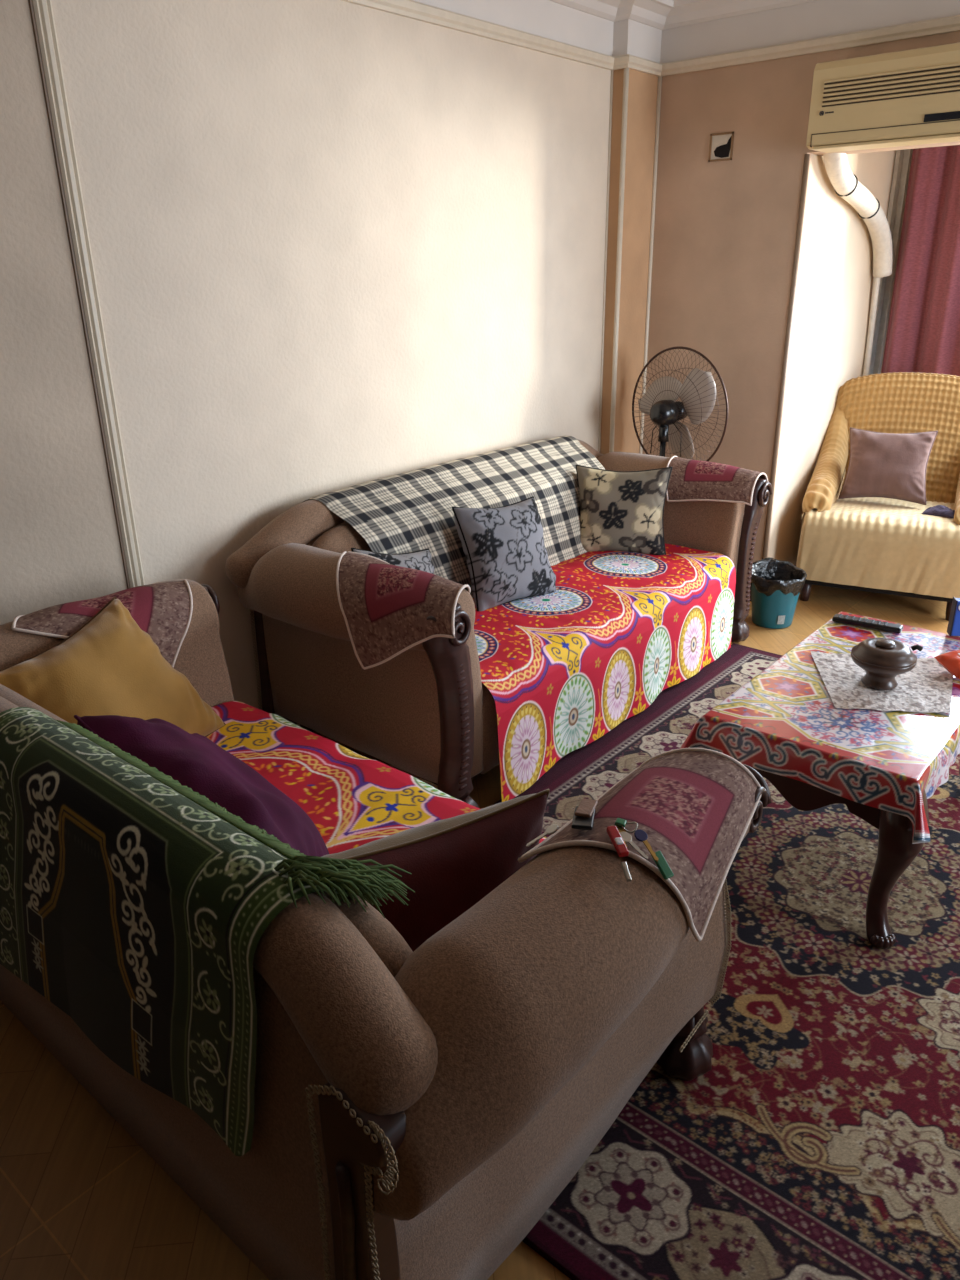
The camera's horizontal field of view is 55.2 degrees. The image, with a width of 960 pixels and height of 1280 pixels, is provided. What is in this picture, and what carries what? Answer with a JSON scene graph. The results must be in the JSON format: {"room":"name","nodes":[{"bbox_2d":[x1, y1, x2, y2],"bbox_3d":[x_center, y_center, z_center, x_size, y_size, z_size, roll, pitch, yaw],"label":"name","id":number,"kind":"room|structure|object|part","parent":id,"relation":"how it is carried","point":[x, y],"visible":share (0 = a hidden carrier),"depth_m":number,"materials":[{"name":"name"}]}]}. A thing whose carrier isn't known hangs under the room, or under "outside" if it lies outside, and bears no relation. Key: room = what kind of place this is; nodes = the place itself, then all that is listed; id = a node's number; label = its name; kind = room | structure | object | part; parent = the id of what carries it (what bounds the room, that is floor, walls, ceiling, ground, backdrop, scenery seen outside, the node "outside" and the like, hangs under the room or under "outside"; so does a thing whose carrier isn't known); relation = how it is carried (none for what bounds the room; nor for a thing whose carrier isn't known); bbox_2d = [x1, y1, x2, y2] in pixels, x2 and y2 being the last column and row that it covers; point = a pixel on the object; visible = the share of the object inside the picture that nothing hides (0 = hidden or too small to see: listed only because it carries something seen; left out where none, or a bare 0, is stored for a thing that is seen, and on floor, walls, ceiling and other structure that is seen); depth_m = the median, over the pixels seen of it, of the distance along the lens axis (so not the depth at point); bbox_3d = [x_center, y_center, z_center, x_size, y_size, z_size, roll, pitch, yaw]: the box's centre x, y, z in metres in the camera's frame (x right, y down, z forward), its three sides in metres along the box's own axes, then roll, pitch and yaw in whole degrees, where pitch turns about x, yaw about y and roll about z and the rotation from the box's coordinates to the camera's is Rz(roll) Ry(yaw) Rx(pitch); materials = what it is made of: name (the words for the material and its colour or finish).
{"room":"living room","nodes":[
{"label":"living room","id":0,"kind":"room"},
{"bbox_2d":[0,0,610,709],"bbox_3d":[-1.381,-0.518,2.387,0.100,2.398,9.300,17,28,37],"label":"wall","id":1,"kind":"structure","parent":0,"point":[335,244],"depth_m":2.97,"materials":[{"name":"beige paint"}]},
{"bbox_2d":[29,0,144,588],"bbox_3d":[-1.068,-0.626,2.653,0.020,2.388,0.048,17,28,37],"label":"trim","id":2,"kind":"structure","parent":1,"relation":"attached to","point":[43,11],"depth_m":2.50,"materials":[{"name":"white paint"}]},
{"bbox_2d":[598,70,612,451],"bbox_3d":[0.598,-1.399,4.484,0.011,2.388,0.012,17,28,37],"label":"trim","id":3,"kind":"structure","parent":1,"relation":"attached to","point":[611,83],"depth_m":4.31,"materials":[{"name":"beige paint"}]},
{"bbox_2d":[413,0,959,63],"bbox_3d":[0.167,-0.981,-0.034,5.160,0.242,8.150,17,28,37],"label":"trim","id":4,"kind":"structure","parent":1,"relation":"attached to","point":[543,18],"depth_m":3.76,"materials":[{"name":"white paint"}]},
{"bbox_2d":[0,585,959,1279],"bbox_3d":[0.574,1.226,1.341,5.160,0.100,9.300,17,28,37],"label":"floor","id":5,"kind":"structure","parent":0,"point":[81,1199],"depth_m":1.74,"materials":[{"name":"wood"}]},
{"bbox_2d":[0,580,770,1279],"bbox_3d":[-0.472,0.456,1.991,1.924,0.866,0.992,17,28,37],"label":"sofa","id":6,"kind":"object","parent":5,"relation":"on","point":[418,1113],"visible":0.56,"depth_m":1.24,"materials":[{"name":"brown fabric"}]},
{"bbox_2d":[12,579,192,667],"bbox_3d":[-1.000,0.002,2.494,0.458,0.253,0.289,-12,25,-25],"label":"cover","id":7,"kind":"object","parent":6,"relation":"on","point":[163,610],"visible":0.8,"depth_m":2.47,"materials":[{"name":"fabric"}]},
{"bbox_3d":[-1.109,0.249,2.463,0.286,0.662,0.890,17,28,37],"label":"armrest","id":8,"kind":"part","parent":6,"relation":"part of","materials":[{"name":"brown fabric"}]},
{"bbox_3d":[-0.669,0.515,1.763,1.620,0.714,0.315,17,28,37],"label":"backrest","id":9,"kind":"part","parent":6,"relation":"part of","materials":[{"name":"brown fabric"}]},
{"bbox_2d":[0,684,412,976],"bbox_3d":[-0.639,0.377,1.748,1.470,0.388,0.198,17,28,37],"label":"throw blanket","id":10,"kind":"object","parent":6,"relation":"on","point":[382,941],"depth_m":1.27,"materials":[{"name":"fabric"}]},
{"bbox_2d":[0,707,414,1156],"bbox_3d":[-0.542,0.454,1.525,0.974,0.553,0.281,15,27,34],"label":"rug","id":11,"kind":"object","parent":6,"relation":"on","point":[132,901],"visible":1,"depth_m":1.36,"materials":[{"name":"green fabric"}]},
{"bbox_3d":[-0.137,0.805,1.192,0.125,0.614,0.054,17,28,37],"label":"post","id":12,"kind":"part","parent":6,"relation":"part of","materials":[{"name":"brown wood"}]},
{"bbox_2d":[207,701,545,854],"bbox_3d":[-0.355,0.546,2.176,1.346,0.341,0.619,17,28,37],"label":"seat cover","id":13,"kind":"object","parent":6,"relation":"on","point":[352,799],"visible":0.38,"depth_m":2.23,"materials":[{"name":"fabric"}]},
{"bbox_2d":[0,596,225,736],"bbox_3d":[-0.922,0.161,2.303,0.326,0.404,0.482,7,23,19],"label":"cushion","id":14,"kind":"object","parent":13,"relation":"on","point":[109,665],"visible":0.56,"depth_m":2.25,"materials":[{"name":"yellow fabric"}]},
{"bbox_2d":[74,715,329,856],"bbox_3d":[-0.548,0.370,1.886,0.647,0.418,0.331,17,28,37],"label":"cushion","id":15,"kind":"object","parent":13,"relation":"on","point":[199,764],"visible":0.36,"depth_m":1.82,"materials":[{"name":"fabric"}]},
{"bbox_2d":[322,789,549,951],"bbox_3d":[-0.105,0.490,1.743,0.534,0.334,0.194,-13,25,-27],"label":"cushion","id":16,"kind":"object","parent":13,"relation":"on","point":[454,863],"visible":0.43,"depth_m":1.67,"materials":[{"name":"red fabric"}]},
{"bbox_3d":[0.144,0.630,1.481,0.286,0.662,0.890,17,28,37],"label":"armrest","id":17,"kind":"part","parent":6,"relation":"part of","materials":[{"name":"brown fabric"}]},
{"bbox_2d":[518,748,761,941],"bbox_3d":[0.302,0.332,1.537,0.256,0.180,0.482,17,28,37],"label":"cover","id":18,"kind":"object","parent":6,"relation":"on","point":[696,807],"visible":0.93,"depth_m":1.49,"materials":[{"name":"pink fabric"}]},
{"bbox_2d":[526,799,673,881],"bbox_3d":[0.179,0.313,1.397,0.124,0.069,0.204,-15,26,-31],"label":"pens","id":19,"kind":"object","parent":18,"relation":"on","point":[583,818],"visible":1,"depth_m":1.38,"materials":[{"name":"multicoloured plastic"}]},
{"bbox_3d":[0.090,0.317,1.456,0.037,0.020,0.007,-7,23,-15],"label":"key blade","id":20,"kind":"part","parent":19,"relation":"part of","materials":[{"name":"metal"}]},
{"bbox_3d":[0.211,0.333,1.320,0.008,0.016,0.030,-5,22,-9],"label":"penknife blade","id":21,"kind":"part","parent":19,"relation":"part of","materials":[{"name":"metal"}]},
{"bbox_3d":[0.236,0.312,1.362,0.007,0.012,0.039,-17,27,-34],"label":"key blade","id":22,"kind":"part","parent":19,"relation":"part of","materials":[{"name":"metal"}]},
{"bbox_3d":[0.255,0.314,1.367,0.007,0.015,0.038,-10,24,-22],"label":"key blade","id":23,"kind":"part","parent":19,"relation":"part of","materials":[{"name":"gold metal"}]},
{"bbox_3d":[0.431,0.834,1.937,0.126,0.156,0.127,6,23,16],"label":"leg","id":24,"kind":"part","parent":6,"relation":"part of","materials":[{"name":"brown wood"}]},
{"bbox_3d":[0.429,0.518,1.805,0.158,0.615,0.067,17,28,37],"label":"carved post","id":25,"kind":"part","parent":6,"relation":"part of","materials":[{"name":"brown wood"}]},
{"bbox_2d":[225,439,771,807],"bbox_3d":[0.210,-0.215,3.601,0.992,0.874,2.204,17,28,37],"label":"sofa","id":26,"kind":"object","parent":5,"relation":"on","point":[426,712],"visible":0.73,"depth_m":2.93,"materials":[{"name":"brown fabric"}]},
{"bbox_3d":[-0.752,-0.008,3.208,0.054,0.614,0.125,17,28,37],"label":"post","id":27,"kind":"part","parent":26,"relation":"part of","materials":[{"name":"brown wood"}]},
{"bbox_3d":[-0.639,0.301,3.360,0.066,0.125,0.068,17,28,37],"label":"leg","id":28,"kind":"part","parent":26,"relation":"part of","materials":[{"name":"wood"}]},
{"bbox_2d":[312,521,371,552],"bbox_3d":[0.012,-0.426,3.693,0.198,0.388,1.750,17,28,37],"label":"cushion","id":29,"kind":"object","parent":26,"relation":"on","point":[335,536],"depth_m":3.11,"materials":[{"name":"brown fabric"}]},
{"bbox_3d":[-0.419,0.049,2.927,0.890,0.662,0.287,17,28,37],"label":"armrest","id":30,"kind":"part","parent":26,"relation":"part of","materials":[{"name":"brown fabric"}]},
{"bbox_2d":[336,551,470,669],"bbox_3d":[-0.220,-0.077,2.687,0.516,0.282,0.273,12,25,29],"label":"cover","id":31,"kind":"object","parent":26,"relation":"on","point":[385,607],"visible":0.97,"depth_m":2.60,"materials":[{"name":"fabric"}]},
{"bbox_3d":[-0.092,0.181,2.653,0.107,0.615,0.158,17,28,37],"label":"carved post","id":32,"kind":"part","parent":26,"relation":"part of","materials":[{"name":"brown wood"}]},
{"bbox_2d":[303,436,604,597],"bbox_3d":[-0.002,-0.486,3.691,0.394,0.453,1.606,17,28,37],"label":"plaid throw","id":33,"kind":"object","parent":26,"relation":"on","point":[410,511],"visible":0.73,"depth_m":3.54,"materials":[{"name":"fabric"}]},
{"bbox_3d":[-0.068,0.489,2.803,0.126,0.156,0.127,-12,25,-25],"label":"leg","id":34,"kind":"part","parent":26,"relation":"part of","materials":[{"name":"brown wood"}]},
{"bbox_3d":[0.218,-0.061,3.659,0.845,0.305,1.650,17,28,37],"label":"seat","id":35,"kind":"part","parent":26,"relation":"part of","materials":[{"name":"brown fabric"}]},
{"bbox_2d":[473,544,735,801],"bbox_3d":[0.354,0.013,3.567,0.629,0.424,1.626,17,28,37],"label":"seat cover","id":36,"kind":"object","parent":26,"relation":"on","point":[561,669],"visible":0.77,"depth_m":3.31,"materials":[{"name":"fabric"}]},
{"bbox_2d":[351,548,433,573],"bbox_3d":[-0.269,-0.146,3.124,0.396,0.374,0.208,-19,28,-37],"label":"cushion","id":37,"kind":"object","parent":36,"relation":"on","point":[421,559],"visible":0.15,"depth_m":3.12,"materials":[{"name":"fabric"}]},
{"bbox_2d":[452,496,555,610],"bbox_3d":[0.100,-0.322,3.437,0.415,0.388,0.247,-17,27,-34],"label":"cushion","id":38,"kind":"object","parent":36,"relation":"on","point":[504,549],"visible":0.98,"depth_m":3.34,"materials":[{"name":"fabric"}]},
{"bbox_2d":[576,465,671,554],"bbox_3d":[0.610,-0.554,3.972,0.419,0.393,0.201,5,23,13],"label":"cushion","id":39,"kind":"object","parent":26,"relation":"on","point":[620,510],"visible":0.94,"depth_m":3.90,"materials":[{"name":"fabric"}]},
{"bbox_3d":[0.815,-0.522,4.280,0.890,0.662,0.287,17,28,37],"label":"armrest","id":40,"kind":"part","parent":26,"relation":"part of","materials":[{"name":"brown fabric"}]},
{"bbox_2d":[666,456,767,505],"bbox_3d":[1.020,-0.691,4.013,0.469,0.171,0.256,17,28,37],"label":"cover","id":41,"kind":"object","parent":26,"relation":"on","point":[690,480],"visible":0.94,"depth_m":3.94,"materials":[{"name":"brown fabric"}]},
{"bbox_3d":[1.156,-0.078,4.146,0.127,0.156,0.126,6,23,16],"label":"leg","id":42,"kind":"part","parent":26,"relation":"part of","materials":[{"name":"brown wood"}]},
{"bbox_3d":[1.170,-0.403,4.038,0.107,0.615,0.158,17,28,37],"label":"carved post","id":43,"kind":"part","parent":26,"relation":"part of","materials":[{"name":"brown wood"}]},
{"bbox_2d":[632,346,727,461],"bbox_3d":[0.870,-0.751,4.402,0.310,1.244,0.579,-15,26,-32],"label":"pedestal fan","id":44,"kind":"object","parent":5,"relation":"on","point":[697,392],"visible":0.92,"depth_m":4.26,"materials":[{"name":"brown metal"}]},
{"bbox_3d":[0.865,-1.164,4.382,0.046,0.184,0.254,-17,27,-34],"label":"fan blade","id":45,"kind":"part","parent":44,"relation":"part of","materials":[{"name":"plastic"}]},
{"bbox_3d":[0.945,-0.955,4.360,0.045,0.197,0.230,-17,27,-34],"label":"fan blade","id":46,"kind":"part","parent":44,"relation":"part of","materials":[{"name":"plastic"}]},
{"bbox_3d":[0.999,-1.117,4.216,0.046,0.259,0.180,-17,27,-34],"label":"fan blade","id":47,"kind":"part","parent":44,"relation":"part of","materials":[{"name":"grey plastic"}]},
{"bbox_2d":[493,643,959,1279],"bbox_3d":[1.026,0.665,2.551,2.020,0.011,2.770,17,28,37],"label":"carpet","id":48,"kind":"object","parent":5,"relation":"on","point":[820,1139],"visible":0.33,"depth_m":1.91,"materials":[{"name":"multicoloured carpet"}]},
{"bbox_2d":[741,763,959,948],"bbox_3d":[1.109,0.343,2.681,0.596,0.486,1.021,17,28,37],"label":"coffee table","id":49,"kind":"object","parent":48,"relation":"on","point":[896,852],"visible":0.22,"depth_m":2.25,"materials":[{"name":"brown wood"}]},
{"bbox_2d":[680,611,959,843],"bbox_3d":[1.105,0.169,2.611,0.644,0.131,1.098,17,28,37],"label":"tablecloth","id":50,"kind":"object","parent":49,"relation":"on","point":[785,721],"visible":0.81,"depth_m":2.32,"materials":[{"name":"multicoloured fabric"}]},
{"bbox_2d":[832,614,902,632],"bbox_3d":[1.244,-0.055,2.946,0.210,0.021,0.044,13,26,31],"label":"remote control","id":51,"kind":"object","parent":50,"relation":"on","point":[846,619],"visible":1,"depth_m":2.93,"materials":[{"name":"black plastic"}]},
{"bbox_2d":[811,651,952,712],"bbox_3d":[1.164,0.115,2.555,0.404,0.005,0.380,3,22,9],"label":"mat","id":52,"kind":"object","parent":50,"relation":"on","point":[927,688],"visible":0.8,"depth_m":2.52,"materials":[{"name":"grey fabric"}]},
{"bbox_2d":[851,638,922,689],"bbox_3d":[1.105,0.061,2.517,0.168,0.126,0.168,17,28,37],"label":"lidded bowl","id":53,"kind":"object","parent":52,"relation":"on","point":[882,660],"visible":1,"depth_m":2.47,"materials":[{"name":"brown metal"}]},
{"bbox_3d":[1.104,0.028,2.503,0.166,0.035,0.166,17,28,37],"label":"lid","id":54,"kind":"part","parent":53,"relation":"part of","materials":[{"name":"brown wood"}]},
{"bbox_3d":[1.104,0.009,2.496,0.052,0.013,0.052,17,28,37],"label":"knob","id":55,"kind":"part","parent":53,"relation":"part of","materials":[{"name":"brown wood"}]},
{"bbox_3d":[1.194,0.021,2.506,0.030,0.019,0.014,2,22,7],"label":"handle","id":56,"kind":"part","parent":53,"relation":"part of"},
{"bbox_2d":[934,650,959,678],"bbox_3d":[1.388,0.064,2.588,0.170,0.062,0.108,-7,23,-15],"label":"snack packet","id":57,"kind":"object","parent":50,"relation":"on","point":[950,661],"visible":1,"depth_m":2.57,"materials":[{"name":"orange plastic"}]},
{"bbox_2d":[947,597,959,635],"bbox_3d":[1.517,-0.070,2.844,0.103,0.117,0.040,4,23,11],"label":"carton","id":58,"kind":"object","parent":50,"relation":"on","point":[953,629],"visible":1,"depth_m":2.84,"materials":[{"name":"blue cardboard"}]},
{"bbox_3d":[1.002,0.547,2.221,0.113,0.455,0.113,17,28,37],"label":"leg","id":59,"kind":"part","parent":49,"relation":"part of","materials":[{"name":"brown wood"}]},
{"bbox_2d":[750,557,806,628],"bbox_3d":[1.395,-0.217,4.339,0.270,0.283,0.267,17,28,37],"label":"waste bin","id":60,"kind":"object","parent":5,"relation":"on","point":[776,585],"visible":0.97,"depth_m":4.29,"materials":[{"name":"teal plastic"}]},
{"bbox_2d":[796,372,959,620],"bbox_3d":[2.075,-0.746,4.570,0.829,1.072,0.756,10,25,25],"label":"armchair","id":61,"kind":"object","parent":5,"relation":"on","point":[882,545],"visible":0.84,"depth_m":4.52,"materials":[{"name":"yellow fabric"}]},
{"bbox_3d":[1.652,-0.260,4.654,0.060,0.120,0.060,17,28,37],"label":"leg","id":62,"kind":"part","parent":61,"relation":"part of","materials":[{"name":"brown wood"}]},
{"bbox_3d":[1.777,-0.931,4.674,0.149,0.516,0.613,10,25,25],"label":"arm","id":63,"kind":"part","parent":61,"relation":"part of"},
{"bbox_3d":[2.043,-0.494,4.596,0.783,0.357,0.598,10,25,25],"label":"seat","id":64,"kind":"part","parent":61,"relation":"part of","materials":[{"name":"beige fabric"}]},
{"bbox_3d":[2.083,-0.372,4.727,0.730,0.060,0.670,10,25,25],"label":"seat","id":65,"kind":"part","parent":61,"relation":"part of","materials":[{"name":"beige fabric"}]},
{"bbox_2d":[838,427,937,504],"bbox_3d":[2.019,-0.865,4.548,0.410,0.343,0.198,10,25,25],"label":"cushion","id":66,"kind":"object","parent":61,"relation":"on","point":[885,465],"visible":1,"depth_m":4.50,"materials":[{"name":"pink fabric"}]},
{"bbox_2d":[921,505,954,517],"bbox_3d":[2.204,-0.622,4.380,0.150,0.041,0.100,17,28,37],"label":"scarf","id":67,"kind":"object","parent":61,"relation":"on","point":[938,510],"visible":0.92,"depth_m":4.36,"materials":[{"name":"purple fabric"}]},
{"bbox_3d":[2.249,-0.152,4.368,0.060,0.120,0.060,17,28,37],"label":"leg","id":68,"kind":"part","parent":61,"relation":"part of","materials":[{"name":"brown wood"}]},
{"bbox_3d":[2.382,-0.822,4.385,0.149,0.516,0.613,10,25,25],"label":"arm","id":69,"kind":"part","parent":61,"relation":"part of"},
{"bbox_2d":[600,69,657,454],"bbox_3d":[0.724,-1.441,4.570,0.075,2.398,0.303,17,28,37],"label":"wall","id":70,"kind":"structure","parent":0,"point":[642,90],"depth_m":4.35,"materials":[{"name":"brown paint"}]},
{"bbox_2d":[609,68,628,452],"bbox_3d":[0.655,-1.383,4.443,0.023,2.388,0.024,17,28,37],"label":"trim","id":71,"kind":"structure","parent":70,"relation":"attached to","point":[626,70],"depth_m":4.26,"materials":[{"name":"beige paint"}]},
{"bbox_2d":[642,53,817,561],"bbox_3d":[1.105,-1.402,4.461,0.808,2.398,0.050,17,28,37],"label":"wall","id":72,"kind":"structure","parent":0,"point":[724,239],"depth_m":4.23,"materials":[{"name":"beige paint"}]},
{"bbox_2d":[639,76,661,453],"bbox_3d":[0.838,-1.465,4.637,0.019,2.388,0.020,17,28,37],"label":"trim","id":73,"kind":"structure","parent":72,"relation":"attached to","point":[659,77],"depth_m":4.44,"materials":[{"name":"beige paint"}]},
{"bbox_2d":[708,131,733,161],"bbox_3d":[1.079,-2.207,4.106,0.112,0.112,0.008,17,28,37],"label":"framed picture","id":74,"kind":"object","parent":72,"relation":"attached to","point":[721,144],"visible":1,"depth_m":4.11},
{"bbox_2d":[762,154,809,558],"bbox_3d":[1.405,-1.128,4.276,0.023,2.020,0.024,17,28,37],"label":"trim","id":75,"kind":"structure","parent":72,"relation":"attached to","point":[806,156],"depth_m":4.18,"materials":[{"name":"white paint"}]},
{"bbox_2d":[768,150,895,565],"bbox_3d":[1.506,-1.544,4.921,0.804,2.300,1.200,17,28,37],"label":"wall","id":76,"kind":"structure","parent":0,"point":[835,284],"depth_m":4.53,"materials":[{"name":"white paint"}]},
{"bbox_2d":[823,153,892,277],"bbox_3d":[1.796,-2.023,4.338,0.107,0.591,0.992,17,28,37],"label":"pipe","id":77,"kind":"object","parent":76,"relation":"attached to","point":[846,185],"visible":0.92,"depth_m":4.33,"materials":[{"name":"white plastic"}]},
{"bbox_2d":[862,277,879,375],"bbox_3d":[2.095,-1.379,5.021,0.035,1.303,0.113,11,25,27],"label":"conduit","id":78,"kind":"object","parent":76,"relation":"attached to","point":[876,283],"visible":0.52,"depth_m":4.90,"materials":[{"name":"white plastic"}]},
{"bbox_2d":[869,149,912,374],"bbox_3d":[2.177,-1.592,5.040,0.050,2.280,0.100,17,28,37],"label":"trim","id":79,"kind":"structure","parent":76,"relation":"attached to","point":[903,158],"depth_m":4.84,"materials":[{"name":"metal"}]},
{"bbox_2d":[807,31,959,155],"bbox_3d":[3.075,-1.774,2.614,4.252,0.373,0.200,17,28,37],"label":"lintel","id":80,"kind":"object","parent":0,"point":[951,37],"visible":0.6,"depth_m":3.63,"materials":[{"name":"beige paint"}]},
{"bbox_2d":[806,42,959,152],"bbox_3d":[1.746,-2.029,3.416,0.968,0.305,0.226,17,28,37],"label":"air conditioner","id":81,"kind":"object","parent":80,"relation":"attached to","point":[906,97],"visible":1,"depth_m":3.46,"materials":[{"name":"beige plastic"}]},
{"bbox_2d":[881,201,905,370],"bbox_3d":[3.461,-1.270,4.176,3.402,2.300,0.100,17,28,37],"label":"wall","id":82,"kind":"structure","parent":0,"point":[905,201],"depth_m":4.99,"materials":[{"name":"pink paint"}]},
{"bbox_3d":[0.164,-1.139,-0.099,5.160,0.100,8.150,17,28,37],"label":"ceiling","id":83,"kind":"structure","parent":0,"visible":0},
{"bbox_2d":[549,0,818,29],"bbox_3d":[0.133,-1.047,-0.099,4.965,0.070,7.855,17,28,37],"label":"trim","id":84,"kind":"structure","parent":83,"relation":"attached to","point":[659,14],"depth_m":3.89,"materials":[{"name":"white paint"}]},
{"bbox_3d":[3.106,-2.225,3.353,3.402,0.100,1.150,17,28,37],"label":"ceiling","id":85,"kind":"structure","parent":0,"visible":0},
{"bbox_2d":[881,145,959,375],"bbox_3d":[3.265,-1.211,4.047,3.020,2.234,0.098,17,28,38],"label":"curtain","id":86,"kind":"object","parent":85,"relation":"hanging from","point":[923,332],"visible":0.4,"depth_m":4.67,"materials":[{"name":"fabric"}]},
{"bbox_3d":[2.057,0.747,-1.170,0.100,2.640,7.950,17,28,37],"label":"wall","id":87,"kind":"structure","parent":0,"visible":0},
{"bbox_2d":[341,0,959,76],"bbox_3d":[0.136,-0.869,-0.026,4.965,0.050,7.855,17,28,37],"label":"trim","id":88,"kind":"structure","parent":87,"relation":"attached to","point":[411,9],"depth_m":3.63,"materials":[{"name":"white paint"}]}
]}

